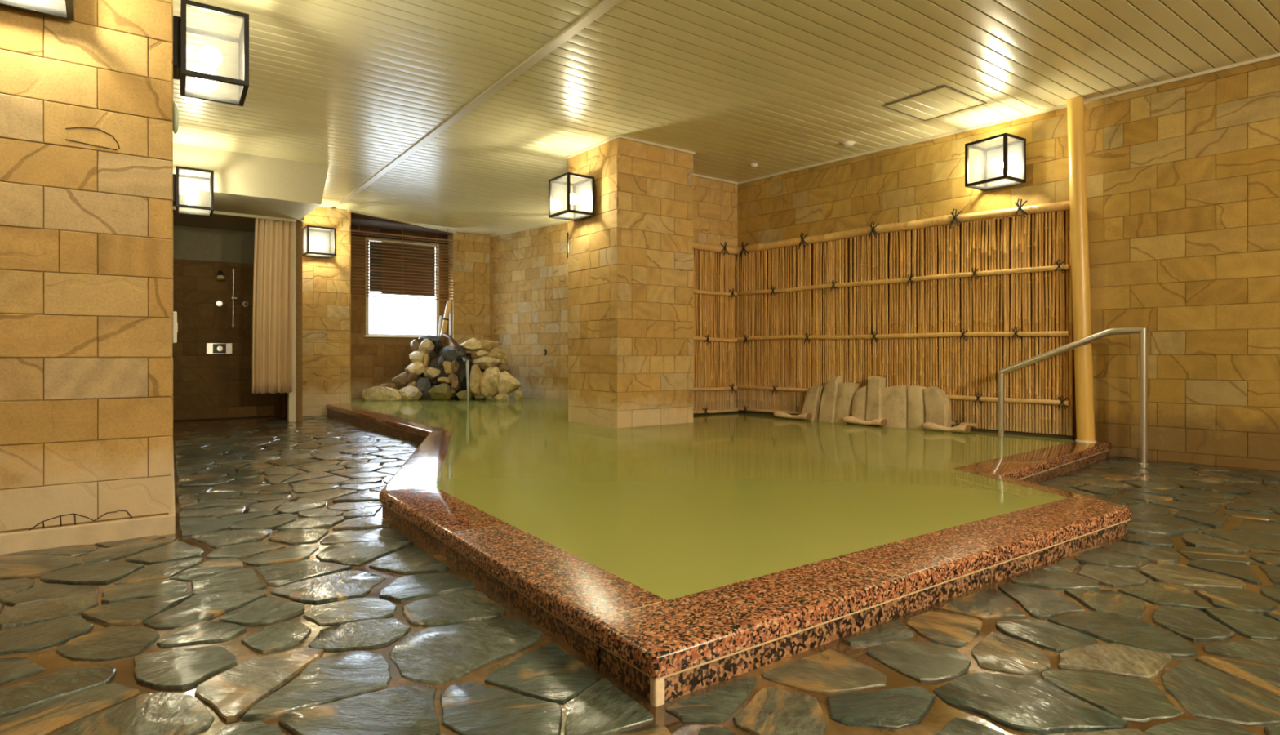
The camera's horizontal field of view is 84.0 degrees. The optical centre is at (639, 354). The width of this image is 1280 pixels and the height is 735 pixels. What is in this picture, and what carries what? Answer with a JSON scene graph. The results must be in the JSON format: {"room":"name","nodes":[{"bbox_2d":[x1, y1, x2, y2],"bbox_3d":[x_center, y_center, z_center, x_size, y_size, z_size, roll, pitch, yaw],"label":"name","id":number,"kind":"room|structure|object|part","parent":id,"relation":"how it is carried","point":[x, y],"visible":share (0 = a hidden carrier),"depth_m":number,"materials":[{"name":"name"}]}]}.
{"room":"spa","nodes":[
{"label":"spa","id":0,"kind":"room"},
{"bbox_2d":[0,0,175,555],"bbox_3d":[-5.331,-0.517,4.270,4.595,2.545,6.570,0,0,-37],"label":"wall","id":1,"kind":"structure","parent":0,"point":[86,455],"depth_m":2.64,"materials":[{"name":"stone"}]},
{"bbox_2d":[0,0,74,21],"bbox_3d":[-2.120,-1.377,2.404,0.320,0.325,0.290,0,0,-37],"label":"wall lantern","id":2,"kind":"object","parent":1,"relation":"attached to","point":[62,9],"visible":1,"depth_m":2.53,"materials":[{"name":"black metal"}]},
{"bbox_3d":[-2.187,-1.377,2.492,0.280,0.285,0.004,0,0,-37],"label":"panel","id":3,"kind":"part","parent":2,"relation":"part of","materials":[{"name":"grey"}]},
{"bbox_2d":[172,311,177,342],"bbox_3d":[-1.948,-0.115,2.977,0.019,0.130,0.080,0,0,-37],"label":"switch plate","id":4,"kind":"object","parent":1,"relation":"attached to","point":[175,324],"visible":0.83,"depth_m":2.94,"materials":[{"name":"beige plastic"}]},
{"bbox_2d":[173,101,178,133],"bbox_3d":[-1.985,-1.014,3.036,0.028,0.140,0.073,0,0,-37],"label":"thermometer","id":5,"kind":"object","parent":1,"relation":"attached to","point":[175,111],"visible":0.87,"depth_m":3.02,"materials":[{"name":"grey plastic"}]},
{"bbox_2d":[173,165,213,216],"bbox_3d":[-3.709,-1.353,5.895,0.290,0.325,0.320,0,0,-33],"label":"wall lantern","id":6,"kind":"object","parent":1,"relation":"attached to","point":[192,193],"visible":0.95,"depth_m":5.83,"materials":[{"name":"black metal"}]},
{"bbox_2d":[178,188,182,195],"bbox_3d":[-3.782,-1.343,5.847,0.044,0.056,0.056,0,0,-33],"label":"socket","id":7,"kind":"object","parent":6,"relation":"attached to","point":[180,190],"depth_m":5.83,"materials":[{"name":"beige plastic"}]},
{"bbox_3d":[-3.709,-1.343,5.895,0.094,0.094,0.094,0,0,-33],"label":"bulb","id":8,"kind":"part","parent":6,"relation":"part of","materials":[{"name":"white glass"}]},
{"bbox_2d":[173,0,248,106],"bbox_3d":[-1.982,-1.383,3.278,0.290,0.325,0.320,0,0,-33],"label":"wall lantern","id":9,"kind":"object","parent":1,"relation":"attached to","point":[209,56],"visible":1,"depth_m":3.22,"materials":[{"name":"black metal"}]},
{"bbox_2d":[186,46,193,59],"bbox_3d":[-2.054,-1.373,3.230,0.044,0.056,0.056,0,0,-33],"label":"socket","id":10,"kind":"object","parent":9,"relation":"attached to","point":[189,51],"depth_m":3.22,"materials":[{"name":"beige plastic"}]},
{"bbox_3d":[-1.982,-1.373,3.278,0.094,0.094,0.094,0,0,-33],"label":"bulb","id":11,"kind":"part","parent":9,"relation":"part of","materials":[{"name":"white glass"}]},
{"bbox_2d":[172,225,274,419],"bbox_3d":[-5.064,-0.497,8.460,1.450,2.585,0.142,0,0,-37],"label":"wall","id":12,"kind":"structure","parent":0,"point":[205,386],"depth_m":8.40,"materials":[{"name":"brown tile"}]},
{"bbox_2d":[215,300,222,306],"bbox_3d":[-4.979,-0.612,8.422,0.072,0.072,0.050,0,0,-37],"label":"dial","id":13,"kind":"object","parent":12,"relation":"attached to","point":[219,303],"visible":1,"depth_m":8.42,"materials":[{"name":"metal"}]},
{"bbox_2d":[206,342,232,354],"bbox_3d":[-4.979,-0.076,8.422,0.270,0.136,0.050,0,0,-37],"label":"shower control","id":14,"kind":"object","parent":12,"relation":"attached to","point":[211,348],"visible":1,"depth_m":8.42,"materials":[{"name":"metal"}]},
{"bbox_3d":[-4.983,-0.076,8.428,0.136,0.112,0.009,0,0,-37],"label":"dial panel","id":15,"kind":"part","parent":14,"relation":"part of","materials":[{"name":"grey plastic"}]},
{"bbox_2d":[216,270,225,280],"bbox_3d":[-4.949,-0.939,8.389,0.086,0.121,0.145,0,0,-37],"label":"shower","id":16,"kind":"object","parent":12,"relation":"attached to","point":[220,277],"visible":1,"depth_m":8.35,"materials":[{"name":"silver metal"}]},
{"bbox_2d":[230,269,237,328],"bbox_3d":[-4.854,-0.674,8.497,0.070,0.699,0.080,0,0,-37],"label":"shower rail","id":17,"kind":"object","parent":12,"relation":"attached to","point":[233,298],"visible":1,"depth_m":8.48,"materials":[{"name":"silver metal"}]},
{"bbox_2d":[242,301,248,306],"bbox_3d":[-4.761,-0.615,8.585,0.067,0.067,0.050,0,0,-37],"label":"outlet","id":18,"kind":"object","parent":12,"relation":"attached to","point":[245,304],"visible":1,"depth_m":8.58,"materials":[{"name":"metal"}]},
{"bbox_2d":[173,415,278,422],"bbox_3d":[-4.690,0.766,7.920,1.400,0.038,1.300,0,0,-37],"label":"floor","id":19,"kind":"structure","parent":0,"point":[260,416],"depth_m":8.26,"materials":[{"name":"brown"}]},
{"bbox_2d":[274,206,351,421],"bbox_3d":[-3.979,-0.517,8.703,0.757,2.545,1.498,0,0,-37],"label":"wall","id":20,"kind":"structure","parent":0,"point":[326,282],"depth_m":8.60,"materials":[{"name":"stone"}]},
{"bbox_2d":[302,225,336,257],"bbox_3d":[-3.810,-1.337,8.436,0.320,0.325,0.290,0,0,-37],"label":"wall lantern","id":21,"kind":"object","parent":20,"relation":"attached to","point":[315,242],"visible":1,"depth_m":8.48,"materials":[{"name":"black metal"}]},
{"bbox_3d":[-3.876,-1.337,8.525,0.280,0.285,0.004,0,0,-37],"label":"panel","id":22,"kind":"part","parent":21,"relation":"part of","materials":[{"name":"grey"}]},
{"bbox_3d":[-3.810,-1.328,8.436,0.094,0.094,0.094,0,0,-37],"label":"bulb","id":23,"kind":"part","parent":21,"relation":"part of","materials":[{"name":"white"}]},
{"bbox_2d":[349,225,448,399],"bbox_3d":[-3.243,-0.547,10.283,2.350,2.485,0.149,0,0,-37],"label":"wall","id":24,"kind":"structure","parent":0,"point":[374,361],"depth_m":9.86,"materials":[{"name":"stone"}]},
{"bbox_2d":[364,236,439,337],"bbox_3d":[-3.378,-0.936,10.123,1.080,1.377,0.105,0,0,-37],"label":"window","id":25,"kind":"structure","parent":24,"relation":"in","point":[385,317],"depth_m":10.10,"materials":[{"name":"beige paint"}]},
{"bbox_3d":[-3.676,-1.225,9.883,0.165,0.690,0.012,0,0,-37],"label":"sash","id":26,"kind":"part","parent":25,"relation":"part of","materials":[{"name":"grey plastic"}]},
{"bbox_3d":[-3.357,-0.259,10.095,1.080,0.022,0.035,0,0,-37],"label":"sill","id":27,"kind":"part","parent":25,"relation":"part of","materials":[{"name":"beige paint"}]},
{"bbox_3d":[-3.388,-0.935,10.136,0.950,1.290,0.008,0,0,-37],"label":"pane","id":28,"kind":"part","parent":25,"relation":"part of","materials":[{"name":"white glass"}]},
{"bbox_2d":[346,209,456,233],"bbox_3d":[-3.160,-1.782,9.556,0.100,0.024,1.819,0,0,30],"label":"trim","id":29,"kind":"structure","parent":24,"relation":"attached to","point":[351,211],"depth_m":9.44,"materials":[{"name":"beige"}]},
{"bbox_2d":[448,232,490,361],"bbox_3d":[-2.518,-0.547,10.673,0.722,2.485,0.302,0,0,-37],"label":"wall","id":30,"kind":"structure","parent":0,"point":[471,261],"depth_m":10.49,"materials":[{"name":"stone"}]},
{"bbox_2d":[489,222,568,399],"bbox_3d":[-0.537,-0.547,9.177,4.577,2.485,0.130,0,0,43],"label":"wall","id":31,"kind":"structure","parent":0,"point":[529,289],"depth_m":10.01,"materials":[{"name":"stone"}]},
{"bbox_2d":[488,220,568,236],"bbox_3d":[-0.647,-1.782,9.203,4.380,0.024,0.022,0,0,42],"label":"trim","id":32,"kind":"structure","parent":31,"relation":"attached to","point":[536,227],"depth_m":10.03,"materials":[{"name":"beige"}]},
{"bbox_2d":[567,232,568,257],"bbox_3d":[-0.713,-1.397,9.058,0.320,0.325,0.290,0,0,43],"label":"wall tile","id":33,"kind":"object","parent":31,"relation":"attached to","point":[567,233],"visible":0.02,"depth_m":9.05,"materials":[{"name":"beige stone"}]},
{"bbox_2d":[568,137,693,427],"bbox_3d":[-0.086,-0.547,6.353,0.830,2.485,0.772,0,0,-37],"label":"pillar","id":34,"kind":"structure","parent":0,"point":[630,262],"depth_m":6.04,"materials":[{"name":"stone"}]},
{"bbox_2d":[548,172,594,221],"bbox_3d":[-0.572,-1.343,6.071,0.290,0.325,0.320,0,0,-37],"label":"wall lantern","id":35,"kind":"object","parent":34,"relation":"attached to","point":[582,198],"visible":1,"depth_m":6.08,"materials":[{"name":"black metal"}]},
{"bbox_3d":[-0.572,-1.333,6.071,0.094,0.094,0.094,0,0,-37],"label":"bulb","id":36,"kind":"part","parent":35,"relation":"part of","materials":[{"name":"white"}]},
{"bbox_2d":[577,196,585,203],"bbox_3d":[-0.502,-1.333,6.123,0.044,0.056,0.056,0,0,-37],"label":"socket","id":37,"kind":"object","parent":35,"relation":"attached to","point":[581,199],"depth_m":6.11,"materials":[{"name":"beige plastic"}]},
{"bbox_3d":[-0.483,-1.343,6.138,0.004,0.285,0.280,0,0,-37],"label":"panel","id":38,"kind":"part","parent":35,"relation":"part of","materials":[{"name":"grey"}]},
{"bbox_2d":[617,134,695,155],"bbox_3d":[0.151,-1.782,6.037,0.825,0.024,0.022,0,0,-37],"label":"trim","id":39,"kind":"structure","parent":34,"relation":"attached to","point":[620,136],"depth_m":6.02,"materials":[{"name":"beige wood"}]},
{"bbox_2d":[0,415,1279,734],"bbox_3d":[-1.371,0.719,3.412,9.900,0.072,11.504,0,0,-37],"label":"floor","id":40,"kind":"structure","parent":0,"point":[282,598],"depth_m":1.75,"materials":[{"name":"grey stone"}]},
{"bbox_2d":[287,222,295,422],"bbox_3d":[-3.843,-0.375,7.843,0.073,2.240,0.080,0,0,-37],"label":"post","id":41,"kind":"object","parent":40,"relation":"on","point":[291,395],"visible":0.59,"depth_m":7.82,"materials":[{"name":"beige wood"}]},
{"bbox_2d":[326,403,1130,706],"bbox_3d":[-0.526,0.670,6.008,4.631,0.150,8.096,0,0,-37],"label":"rim","id":42,"kind":"object","parent":40,"relation":"on","point":[664,650],"visible":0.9,"depth_m":1.96,"materials":[{"name":"red stone"}]},
{"bbox_3d":[-3.151,0.697,7.855,0.193,0.096,1.999,0,0,-34],"label":"riser panel","id":43,"kind":"part","parent":42,"relation":"part of","materials":[{"name":"stone"}]},
{"bbox_3d":[-2.066,0.697,6.290,0.164,0.096,1.808,0,0,-34],"label":"riser panel","id":44,"kind":"part","parent":42,"relation":"part of","materials":[{"name":"stone"}]},
{"bbox_3d":[-0.797,0.697,2.812,0.207,0.096,0.885,0,0,-34],"label":"riser panel","id":45,"kind":"part","parent":42,"relation":"part of","materials":[{"name":"stone"}]},
{"bbox_3d":[-0.283,0.697,2.052,0.190,0.096,0.946,0,0,-34],"label":"riser panel","id":46,"kind":"part","parent":42,"relation":"part of","materials":[{"name":"stone"}]},
{"bbox_3d":[0.304,0.697,1.752,0.829,0.096,0.223,0,0,-37],"label":"riser panel","id":47,"kind":"part","parent":42,"relation":"part of","materials":[{"name":"stone"}]},
{"bbox_3d":[0.971,0.697,2.238,0.818,0.096,0.224,0,0,-37],"label":"riser panel","id":48,"kind":"part","parent":42,"relation":"part of","materials":[{"name":"stone"}]},
{"bbox_3d":[2.079,0.697,3.944,0.958,0.096,0.240,0,0,-41],"label":"riser panel","id":49,"kind":"part","parent":42,"relation":"part of","materials":[{"name":"stone"}]},
{"bbox_2d":[1066,96,1096,442],"bbox_3d":[3.062,-0.596,4.933,0.123,2.391,0.197,0,0,-14],"label":"wooden post","id":50,"kind":"object","parent":42,"relation":"on","point":[1083,367],"visible":1,"depth_m":4.90,"materials":[{"name":"brown wood"}]},
{"bbox_3d":[2.803,0.697,4.592,1.009,0.096,0.201,0,0,-41],"label":"riser panel","id":51,"kind":"part","parent":42,"relation":"part of","materials":[{"name":"stone"}]},
{"bbox_3d":[1.623,0.697,2.712,0.790,0.096,0.219,0,0,-37],"label":"riser panel","id":52,"kind":"part","parent":42,"relation":"part of","materials":[{"name":"stone"}]},
{"bbox_2d":[997,326,1150,464],"bbox_3d":[2.915,0.307,4.834,0.906,0.976,0.067,0,0,44],"label":"handrail","id":53,"kind":"object","parent":40,"relation":"on","point":[1143,332],"visible":0.95,"depth_m":4.63,"materials":[{"name":"metal"}]},
{"bbox_3d":[2.612,0.455,5.142,0.043,0.680,0.043,0,0,-37],"label":"leg","id":54,"kind":"part","parent":53,"relation":"part of","materials":[{"name":"metal"}]},
{"bbox_3d":[3.216,0.262,4.543,0.043,0.866,0.043,0,0,-37],"label":"leg","id":55,"kind":"part","parent":53,"relation":"part of","materials":[{"name":"metal"}]},
{"bbox_2d":[693,176,737,402],"bbox_3d":[0.540,-0.532,7.127,1.107,2.515,0.130,0,0,-37],"label":"wall","id":56,"kind":"structure","parent":0,"point":[715,203],"depth_m":7.23,"materials":[{"name":"stone"}]},
{"bbox_2d":[693,173,737,184],"bbox_3d":[0.576,-1.782,7.062,1.085,0.024,0.022,0,0,-37],"label":"trim","id":57,"kind":"structure","parent":56,"relation":"attached to","point":[694,175],"depth_m":7.20,"materials":[{"name":"beige"}]},
{"bbox_2d":[173,0,1279,235],"bbox_3d":[-1.545,-1.825,3.810,10.300,0.130,12.550,0,0,-37],"label":"ceiling","id":58,"kind":"structure","parent":0,"point":[347,86],"depth_m":4.58,"materials":[{"name":"beige wood"}]},
{"bbox_2d":[173,142,328,232],"bbox_3d":[-4.280,-1.607,7.424,1.460,0.365,2.685,0,0,-37],"label":"ceiling","id":59,"kind":"structure","parent":58,"relation":"attached to","point":[244,183],"depth_m":6.53,"materials":[{"name":"white paint"}]},
{"bbox_2d":[173,206,296,222],"bbox_3d":[-4.236,-1.470,7.448,1.160,0.030,0.024,0,0,-37],"label":"rail","id":60,"kind":"object","parent":59,"relation":"attached to","point":[185,209],"visible":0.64,"depth_m":7.45,"materials":[{"name":"beige"}]},
{"bbox_2d":[252,217,293,394],"bbox_3d":[-3.956,-0.521,7.660,0.398,1.878,0.096,0,0,-37],"label":"shower curtain","id":61,"kind":"object","parent":60,"relation":"hanging from","point":[273,273],"visible":1,"depth_m":7.67,"materials":[{"name":"beige fabric"}]},
{"bbox_2d":[351,227,453,300],"bbox_3d":[-3.188,-1.276,9.630,1.382,1.020,0.036,0,0,-37],"label":"window blind","id":62,"kind":"object","parent":58,"relation":"hanging from","point":[402,236],"visible":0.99,"depth_m":9.60,"materials":[{"name":"brown wood"}]},
{"bbox_3d":[-3.190,-1.613,9.633,1.382,0.016,0.030,0,0,-37],"label":"head rail","id":63,"kind":"part","parent":62,"relation":"part of","materials":[{"name":"brown wood"}]},
{"bbox_3d":[-3.201,-1.188,9.602,0.005,0.835,0.006,0,0,-37],"label":"cord","id":64,"kind":"part","parent":62,"relation":"part of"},
{"bbox_3d":[-2.829,-1.188,9.881,0.005,0.835,0.006,0,0,-37],"label":"cord","id":65,"kind":"part","parent":62,"relation":"part of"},
{"bbox_2d":[333,0,622,206],"bbox_3d":[-1.004,-1.789,4.809,0.068,0.022,9.105,0,0,-35],"label":"ceiling strip","id":66,"kind":"object","parent":58,"relation":"attached to","point":[605,6],"visible":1,"depth_m":4.63,"materials":[{"name":"silver metal"}]},
{"bbox_2d":[565,134,617,158],"bbox_3d":[-0.426,-1.782,6.099,0.022,0.024,0.770,0,0,-37],"label":"trim","id":67,"kind":"structure","parent":58,"relation":"attached to","point":[605,140],"depth_m":6.06,"materials":[{"name":"beige"}]},
{"bbox_2d":[749,163,758,168],"bbox_3d":[1.069,-1.774,6.679,0.080,0.029,0.080,0,0,-37],"label":"round sensor","id":68,"kind":"object","parent":58,"relation":"attached to","point":[752,165],"visible":1,"depth_m":6.66,"materials":[{"name":"beige plastic"}]},
{"bbox_2d":[841,141,854,146],"bbox_3d":[1.758,-1.774,6.007,0.110,0.029,0.110,0,0,-37],"label":"smoke detector","id":69,"kind":"object","parent":58,"relation":"attached to","point":[847,144],"visible":1,"depth_m":5.98,"materials":[{"name":"beige plastic"}]},
{"bbox_2d":[882,84,986,121],"bbox_3d":[2.097,-1.784,5.069,0.538,0.009,0.480,0,0,-37],"label":"ceiling hatch","id":70,"kind":"object","parent":58,"relation":"attached to","point":[953,100],"visible":1,"depth_m":5.06,"materials":[{"name":"grey metal"}]},
{"bbox_2d":[737,57,1279,472],"bbox_3d":[3.549,-0.532,4.619,0.129,2.515,7.544,0,0,-41],"label":"wall","id":71,"kind":"structure","parent":0,"point":[1183,177],"depth_m":4.68,"materials":[{"name":"stone"}]},
{"bbox_2d":[964,133,1026,191],"bbox_3d":[2.664,-1.433,5.318,0.290,0.325,0.320,0,0,-33],"label":"wall lantern","id":72,"kind":"object","parent":71,"relation":"attached to","point":[1005,163],"visible":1,"depth_m":5.32,"materials":[{"name":"black metal"}]},
{"bbox_3d":[2.664,-1.423,5.318,0.094,0.094,0.094,0,0,-33],"label":"bulb","id":73,"kind":"part","parent":72,"relation":"part of","materials":[{"name":"white glass"}]},
{"bbox_3d":[2.757,-1.433,5.378,0.004,0.285,0.280,0,0,-33],"label":"panel","id":74,"kind":"part","parent":72,"relation":"part of","materials":[{"name":"white glass"}]},
{"bbox_2d":[737,52,1279,185],"bbox_3d":[2.800,-1.782,5.363,0.022,0.024,5.438,0,0,-41],"label":"trim","id":75,"kind":"structure","parent":71,"relation":"attached to","point":[1275,55],"depth_m":5.22,"materials":[{"name":"beige wood"}]},
{"label":"floor","id":76,"kind":"structure","parent":0,"visible":0},
{"bbox_2d":[361,334,524,400],"bbox_3d":[-2.596,0.200,9.742,2.120,0.966,1.038,0,0,-1],"label":"rock pile","id":77,"kind":"object","parent":76,"relation":"on","point":[441,374],"visible":0.94,"depth_m":9.48,"materials":[{"name":"beige stone"}]},
{"bbox_2d":[440,301,452,336],"bbox_3d":[-2.662,-0.499,9.760,0.074,0.487,0.173,0,0,41],"label":"pipe","id":78,"kind":"object","parent":77,"relation":"on","point":[447,309],"visible":0.98,"depth_m":9.74,"materials":[{"name":"beige wood"}]},
{"bbox_2d":[438,315,441,335],"bbox_3d":[-2.751,-0.401,9.780,0.028,0.279,0.065,0,0,17],"label":"hose","id":79,"kind":"object","parent":78,"relation":"attached to","point":[440,319],"visible":1,"depth_m":9.77,"materials":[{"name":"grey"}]},
{"bbox_2d":[449,299,453,337],"bbox_3d":[-2.618,-0.498,9.860,0.044,0.542,0.044,0,0,-37],"label":"pipe","id":80,"kind":"object","parent":78,"relation":"attached to","point":[451,300],"visible":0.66,"depth_m":9.84,"materials":[{"name":"grey"}]},
{"bbox_2d":[442,333,461,351],"bbox_3d":[-2.543,-0.178,9.555,0.077,0.252,0.442,0,0,-44],"label":"hose","id":81,"kind":"object","parent":78,"relation":"attached to","point":[445,335],"visible":1,"depth_m":9.46,"materials":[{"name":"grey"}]},
{"bbox_2d":[462,356,471,362],"bbox_3d":[-2.305,0.061,9.465,0.100,0.080,0.192,0,0,-22],"label":"spout","id":82,"kind":"object","parent":77,"relation":"on","point":[464,358],"visible":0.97,"depth_m":9.43,"materials":[{"name":"grey stone"}]},
{"bbox_2d":[346,395,1075,599],"bbox_3d":[-0.780,0.597,6.526,4.406,0.001,8.782,0,0,-37],"label":"pool water","id":83,"kind":"object","parent":76,"relation":"in","point":[671,511],"visible":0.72,"depth_m":3.27,"materials":[{"name":"green liquid"}]},
{"bbox_2d":[466,360,469,400],"bbox_3d":[-2.258,0.348,9.338,0.043,0.563,0.174,0,0,-22],"label":"water stream","id":84,"kind":"object","parent":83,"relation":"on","point":[467,361],"visible":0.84,"depth_m":9.33,"materials":[{"name":"white"}]},
{"bbox_2d":[693,410,1074,439],"bbox_3d":[1.855,0.636,6.321,3.402,0.118,1.015,0,0,30],"label":"curb","id":85,"kind":"object","parent":76,"relation":"on","point":[740,411],"visible":0.21,"depth_m":5.38,"materials":[{"name":"brown stone"}]},
{"bbox_2d":[692,241,739,415],"bbox_3d":[0.591,-0.268,7.013,1.053,1.751,0.111,0,0,-37],"label":"bamboo fence","id":86,"kind":"object","parent":85,"relation":"on","point":[714,294],"visible":0.58,"depth_m":7.17,"materials":[{"name":"brown wood"}]},
{"bbox_3d":[0.579,0.337,7.016,1.028,0.048,0.038,0,0,-37],"label":"rail","id":87,"kind":"part","parent":86,"relation":"part of","materials":[{"name":"brown wood"}]},
{"bbox_3d":[0.580,-0.155,7.016,1.030,0.056,0.042,0,0,-37],"label":"rail","id":88,"kind":"part","parent":86,"relation":"part of","materials":[{"name":"brown wood"}]},
{"bbox_3d":[0.579,-0.626,7.016,1.029,0.054,0.043,0,0,-37],"label":"rail","id":89,"kind":"part","parent":86,"relation":"part of","materials":[{"name":"brown wood"}]},
{"bbox_3d":[0.587,0.563,7.022,1.048,0.045,0.033,0,0,-37],"label":"rail","id":90,"kind":"part","parent":86,"relation":"part of","materials":[{"name":"brown wood"}]},
{"bbox_3d":[0.588,-1.075,7.022,1.048,0.086,0.081,0,0,-37],"label":"rail","id":91,"kind":"part","parent":86,"relation":"part of","materials":[{"name":"brown wood"}]},
{"bbox_2d":[734,198,1074,435],"bbox_3d":[2.005,-0.272,6.191,0.118,1.758,3.145,0,0,-41],"label":"bamboo fence","id":92,"kind":"object","parent":85,"relation":"on","point":[956,304],"visible":0.94,"depth_m":5.84,"materials":[{"name":"brown wood"}]},
{"bbox_3d":[1.292,0.555,7.025,0.033,0.033,0.950,0,0,-41],"label":"rail","id":93,"kind":"part","parent":92,"relation":"part of","materials":[{"name":"brown wood"}]},
{"bbox_3d":[1.751,-1.084,6.509,0.081,0.090,2.331,0,0,-41],"label":"rail","id":94,"kind":"part","parent":92,"relation":"part of","materials":[{"name":"brown wood"}]},
{"bbox_3d":[2.007,-0.163,6.208,0.042,0.061,3.122,0,0,-41],"label":"rail","id":95,"kind":"part","parent":92,"relation":"part of","materials":[{"name":"brown wood"}]},
{"bbox_3d":[2.007,0.334,6.208,0.038,0.049,3.122,0,0,-41],"label":"rail","id":96,"kind":"part","parent":92,"relation":"part of","materials":[{"name":"brown wood"}]},
{"bbox_3d":[2.007,-0.629,6.208,0.043,0.051,3.121,0,0,-41],"label":"rail","id":97,"kind":"part","parent":92,"relation":"part of","materials":[{"name":"brown wood"}]},
{"bbox_3d":[2.520,0.545,5.624,0.030,0.029,0.265,0,0,-41],"label":"rail","id":98,"kind":"part","parent":92,"relation":"part of","materials":[{"name":"brown wood"}]},
{"bbox_3d":[2.759,-1.070,5.358,0.070,0.081,0.892,0,0,-41],"label":"rail","id":99,"kind":"part","parent":92,"relation":"part of","materials":[{"name":"brown wood"}]},
{"label":"ledge","id":100,"kind":"object","parent":76,"relation":"on","visible":0},
{"bbox_2d":[773,410,812,419],"bbox_3d":[1.405,0.557,6.577,0.090,0.062,0.390,0,0,-41],"label":"headrest cover","id":101,"kind":"object","parent":100,"relation":"on","point":[778,413],"visible":1,"depth_m":6.54,"materials":[{"name":"brown wood"}]},
{"bbox_2d":[842,415,887,426],"bbox_3d":[1.894,0.557,6.019,0.090,0.062,0.384,0,0,-41],"label":"headrest cover","id":102,"kind":"object","parent":100,"relation":"on","point":[882,422],"visible":1,"depth_m":5.99,"materials":[{"name":"brown wood"}]},
{"bbox_2d":[801,375,951,431],"bbox_3d":[1.983,0.423,6.099,0.199,0.485,1.376,0,0,-40],"label":"stones","id":103,"kind":"object","parent":100,"relation":"on","point":[906,406],"visible":0.74,"depth_m":5.99},
{"bbox_2d":[922,422,970,432],"bbox_3d":[2.359,0.557,5.488,0.090,0.062,0.350,0,0,-41],"label":"headrest cover","id":104,"kind":"object","parent":100,"relation":"on","point":[930,425],"visible":1,"depth_m":5.46,"materials":[{"name":"brown wood"}]}
]}

